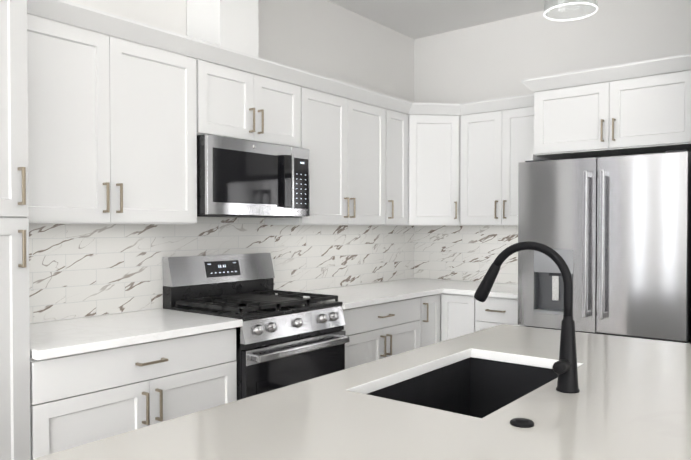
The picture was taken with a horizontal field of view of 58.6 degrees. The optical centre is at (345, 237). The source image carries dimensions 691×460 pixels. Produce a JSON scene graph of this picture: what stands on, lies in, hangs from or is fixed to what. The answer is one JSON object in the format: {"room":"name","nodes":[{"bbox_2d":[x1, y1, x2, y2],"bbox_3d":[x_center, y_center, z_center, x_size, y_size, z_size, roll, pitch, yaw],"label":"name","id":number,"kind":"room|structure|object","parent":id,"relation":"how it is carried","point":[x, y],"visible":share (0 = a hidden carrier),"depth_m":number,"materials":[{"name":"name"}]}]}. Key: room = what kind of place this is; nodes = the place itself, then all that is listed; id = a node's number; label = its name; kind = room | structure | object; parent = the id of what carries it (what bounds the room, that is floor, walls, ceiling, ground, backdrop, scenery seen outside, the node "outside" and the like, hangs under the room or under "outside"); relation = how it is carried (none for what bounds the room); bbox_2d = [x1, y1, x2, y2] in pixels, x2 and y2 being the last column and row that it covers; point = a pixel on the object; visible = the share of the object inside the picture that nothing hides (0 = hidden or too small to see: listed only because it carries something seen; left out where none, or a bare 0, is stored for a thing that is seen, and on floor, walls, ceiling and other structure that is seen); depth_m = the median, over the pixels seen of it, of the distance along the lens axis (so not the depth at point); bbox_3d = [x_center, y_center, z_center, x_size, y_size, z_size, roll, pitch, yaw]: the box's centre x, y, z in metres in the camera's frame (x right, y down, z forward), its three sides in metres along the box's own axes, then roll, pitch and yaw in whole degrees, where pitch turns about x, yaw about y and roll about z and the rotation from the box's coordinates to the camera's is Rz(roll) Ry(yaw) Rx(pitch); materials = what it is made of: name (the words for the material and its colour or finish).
{"room":"kitchen","nodes":[
{"label":"kitchen","id":0,"kind":"room"},
{"bbox_2d":[28,0,413,323],"bbox_3d":[-0.713,-0.194,3.725,0.100,2.950,4.250,1,1,39],"label":"wall","id":1,"kind":"structure","parent":0,"point":[327,39],"depth_m":4.31,"materials":[{"name":"white paint"}]},
{"bbox_2d":[27,14,196,223],"bbox_3d":[-1.144,-0.479,2.793,0.358,0.830,0.943,1,1,39],"label":"upper cabinet","id":2,"kind":"object","parent":1,"relation":"attached to","point":[112,130],"visible":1,"depth_m":2.69,"materials":[{"name":"white paint"}]},
{"bbox_2d":[29,217,416,323],"bbox_3d":[-0.496,0.093,3.915,0.008,0.549,3.487,1,1,39],"label":"tile backsplash","id":3,"kind":"structure","parent":1,"relation":"attached to","point":[82,270],"depth_m":3.31,"materials":[{"name":"tile"}]},
{"bbox_2d":[196,59,300,147],"bbox_3d":[-0.610,-0.716,3.459,0.358,0.378,0.756,1,1,39],"label":"upper cabinet","id":4,"kind":"object","parent":1,"relation":"attached to","point":[235,103],"visible":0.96,"depth_m":3.33,"materials":[{"name":"white paint"}]},
{"bbox_2d":[187,0,257,74],"bbox_3d":[-0.685,-1.284,3.432,0.282,0.756,0.275,1,1,39],"label":"enclosure","id":5,"kind":"object","parent":4,"relation":"on","point":[231,24],"visible":0.44,"depth_m":3.33,"materials":[{"name":"white paint"}]},
{"bbox_2d":[197,134,309,217],"bbox_3d":[-0.582,-0.318,3.443,0.414,0.401,0.756,1,1,39],"label":"microwave","id":6,"kind":"object","parent":4,"relation":"attached to","point":[239,178],"visible":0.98,"depth_m":3.27,"materials":[{"name":"silver metal"}]},
{"bbox_2d":[264,86,385,224],"bbox_3d":[-0.097,-0.500,4.107,0.358,0.830,0.880,1,1,39],"label":"upper cabinet","id":7,"kind":"object","parent":1,"relation":"attached to","point":[343,140],"visible":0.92,"depth_m":3.98,"materials":[{"name":"white paint"}]},
{"bbox_2d":[383,109,407,224],"bbox_3d":[0.268,-0.508,4.564,0.358,0.830,0.278,1,1,39],"label":"upper cabinet","id":8,"kind":"object","parent":1,"relation":"attached to","point":[396,160],"visible":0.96,"depth_m":4.49,"materials":[{"name":"white paint"}]},
{"bbox_2d":[380,114,476,225],"bbox_3d":[0.640,-0.512,4.833,0.606,0.830,0.598,1,1,39],"label":"upper cabinet","id":9,"kind":"object","parent":1,"relation":"attached to","point":[433,174],"visible":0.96,"depth_m":4.62,"materials":[{"name":"white paint"}]},
{"bbox_2d":[27,0,533,114],"bbox_3d":[0.029,-0.935,3.270,0.953,0.075,3.158,1,1,39],"label":"crown molding","id":10,"kind":"structure","parent":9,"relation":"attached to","point":[79,15],"depth_m":3.21,"materials":[{"name":"white paint"}]},
{"bbox_2d":[327,0,587,38],"bbox_3d":[0.457,-1.660,0.115,6.200,0.100,8.200,1,1,39],"label":"ceiling","id":11,"kind":"structure","parent":0,"point":[414,19],"depth_m":4.58,"materials":[{"name":"white paint"}]},
{"bbox_2d":[543,0,597,20],"bbox_3d":[0.676,-1.156,1.841,0.155,0.962,0.155,1,1,39],"label":"pendant light","id":12,"kind":"object","parent":11,"relation":"hanging from","point":[567,19],"visible":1,"depth_m":1.87,"materials":[{"name":"clear glass"}]},
{"bbox_2d":[414,0,690,283],"bbox_3d":[3.043,-0.188,3.385,6.200,2.950,0.100,1,1,39],"label":"wall","id":13,"kind":"structure","parent":0,"point":[503,58],"depth_m":4.57,"materials":[{"name":"white paint"}]},
{"bbox_2d":[413,225,517,283],"bbox_3d":[1.098,0.077,4.869,1.251,0.549,0.008,1,1,39],"label":"tile backsplash","id":14,"kind":"structure","parent":13,"relation":"attached to","point":[457,253],"depth_m":4.97,"materials":[{"name":"tile"}]},
{"bbox_2d":[460,106,534,225],"bbox_3d":[1.210,-0.507,4.532,0.668,0.830,0.358,1,1,39],"label":"upper cabinet","id":15,"kind":"object","parent":13,"relation":"attached to","point":[496,147],"visible":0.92,"depth_m":4.47,"materials":[{"name":"white paint"}]},
{"bbox_2d":[534,70,690,159],"bbox_3d":[1.754,-0.737,3.901,0.925,0.410,0.658,1,1,39],"label":"upper cabinet","id":16,"kind":"object","parent":13,"relation":"attached to","point":[651,114],"visible":0.98,"depth_m":3.67,"materials":[{"name":"white paint"}]},
{"bbox_2d":[521,54,690,91],"bbox_3d":[1.605,-0.973,3.757,0.987,0.075,0.290,1,1,39],"label":"crown molding","id":17,"kind":"structure","parent":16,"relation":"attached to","point":[634,70],"depth_m":3.63,"materials":[{"name":"white paint"}]},
{"bbox_3d":[0.457,1.389,0.164,6.200,0.100,8.200,1,1,39],"label":"floor","id":18,"kind":"structure","parent":0,"visible":0},
{"bbox_2d":[0,0,30,459],"bbox_3d":[-1.516,0.177,2.105,0.666,2.261,0.606,1,1,39],"label":"pantry cabinet","id":19,"kind":"object","parent":18,"relation":"on","point":[15,436],"visible":1,"depth_m":2.13,"materials":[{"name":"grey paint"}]},
{"bbox_2d":[30,328,236,459],"bbox_3d":[-1.035,0.859,2.735,0.648,0.876,0.953,1,1,39],"label":"base cabinet","id":20,"kind":"object","parent":18,"relation":"on","point":[79,399],"visible":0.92,"depth_m":2.47,"materials":[{"name":"white paint"}]},
{"bbox_2d":[30,308,242,359],"bbox_3d":[-1.033,0.404,2.729,0.647,0.033,0.954,1,1,39],"label":"countertop","id":21,"kind":"structure","parent":20,"relation":"on","point":[53,339],"depth_m":2.64,"materials":[{"name":"white stone"}]},
{"bbox_2d":[163,253,349,399],"bbox_3d":[-0.466,0.694,3.381,0.710,1.185,0.757,1,1,39],"label":"gas range","id":22,"kind":"object","parent":18,"relation":"on","point":[285,338],"visible":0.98,"depth_m":3.27,"materials":[{"name":"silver metal"}]},
{"bbox_2d":[32,241,690,459],"bbox_3d":[0.447,0.666,1.440,1.320,1.305,2.400,1,1,39],"label":"kitchen island","id":23,"kind":"object","parent":18,"relation":"on","point":[515,392],"visible":1,"depth_m":1.46,"materials":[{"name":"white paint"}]},
{"bbox_2d":[32,324,690,459],"bbox_3d":[0.459,0.425,1.426,1.290,0.033,2.400,1,1,39],"label":"island countertop","id":24,"kind":"structure","parent":23,"relation":"on","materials":[{"name":"stone"}]},
{"bbox_2d":[368,357,557,417],"bbox_3d":[0.379,0.559,1.805,0.433,0.246,0.760,1,1,39],"label":"sink","id":25,"kind":"object","parent":24,"relation":"in","point":[478,387],"depth_m":2.11,"materials":[{"name":"black stone"}]},
{"bbox_2d":[474,241,579,392],"bbox_3d":[0.480,0.207,1.687,0.302,0.395,0.109,1,1,39],"label":"faucet","id":26,"kind":"object","parent":24,"relation":"on","point":[566,367],"depth_m":1.62,"materials":[{"name":"black metal"}]},
{"bbox_2d":[342,297,420,368],"bbox_3d":[0.018,0.838,4.057,0.648,0.876,0.885,1,1,39],"label":"base cabinet","id":27,"kind":"object","parent":18,"relation":"on","point":[374,332],"visible":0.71,"depth_m":3.85,"materials":[{"name":"white paint"}]},
{"bbox_2d":[277,278,517,308],"bbox_3d":[0.539,0.380,4.194,1.279,0.033,1.764,1,1,39],"label":"countertop","id":28,"kind":"structure","parent":27,"relation":"on","point":[354,296],"depth_m":4.24,"materials":[{"name":"white stone"}]},
{"bbox_2d":[420,294,439,346],"bbox_3d":[0.378,0.830,4.508,0.648,0.876,0.266,1,1,39],"label":"base cabinet","id":29,"kind":"object","parent":18,"relation":"on","point":[430,318],"visible":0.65,"depth_m":4.34,"materials":[{"name":"white paint"}]},
{"bbox_2d":[440,293,441,341],"bbox_3d":[0.628,0.824,4.870,0.588,0.876,0.608,1,1,39],"label":"base cabinet","id":30,"kind":"object","parent":18,"relation":"on","point":[440,317],"depth_m":4.47,"materials":[{"name":"white paint"}]},
{"bbox_2d":[441,293,474,340],"bbox_3d":[0.980,0.829,4.591,0.266,0.876,0.608,1,1,39],"label":"base cabinet","id":31,"kind":"object","parent":18,"relation":"on","point":[457,315],"visible":0.17,"depth_m":4.36,"materials":[{"name":"white paint"}]},
{"bbox_2d":[475,297,519,331],"bbox_3d":[1.199,0.832,4.391,0.322,0.876,0.648,1,1,39],"label":"base cabinet","id":32,"kind":"object","parent":18,"relation":"on","point":[492,311],"visible":0.25,"depth_m":4.17,"materials":[{"name":"white paint"}]},
{"bbox_2d":[530,154,551,160],"bbox_3d":[1.367,0.365,4.255,0.096,1.815,0.638,1,1,39],"label":"cabinet filler","id":33,"kind":"object","parent":18,"relation":"on","point":[533,157],"visible":0.07,"depth_m":4.02,"materials":[{"name":"white paint"}]},
{"bbox_2d":[518,150,690,343],"bbox_3d":[1.670,0.402,3.809,0.925,1.755,0.922,1,1,39],"label":"refrigerator","id":34,"kind":"object","parent":18,"relation":"on","point":[614,232],"visible":0.54,"depth_m":3.43,"materials":[{"name":"grey metal"}]}
]}

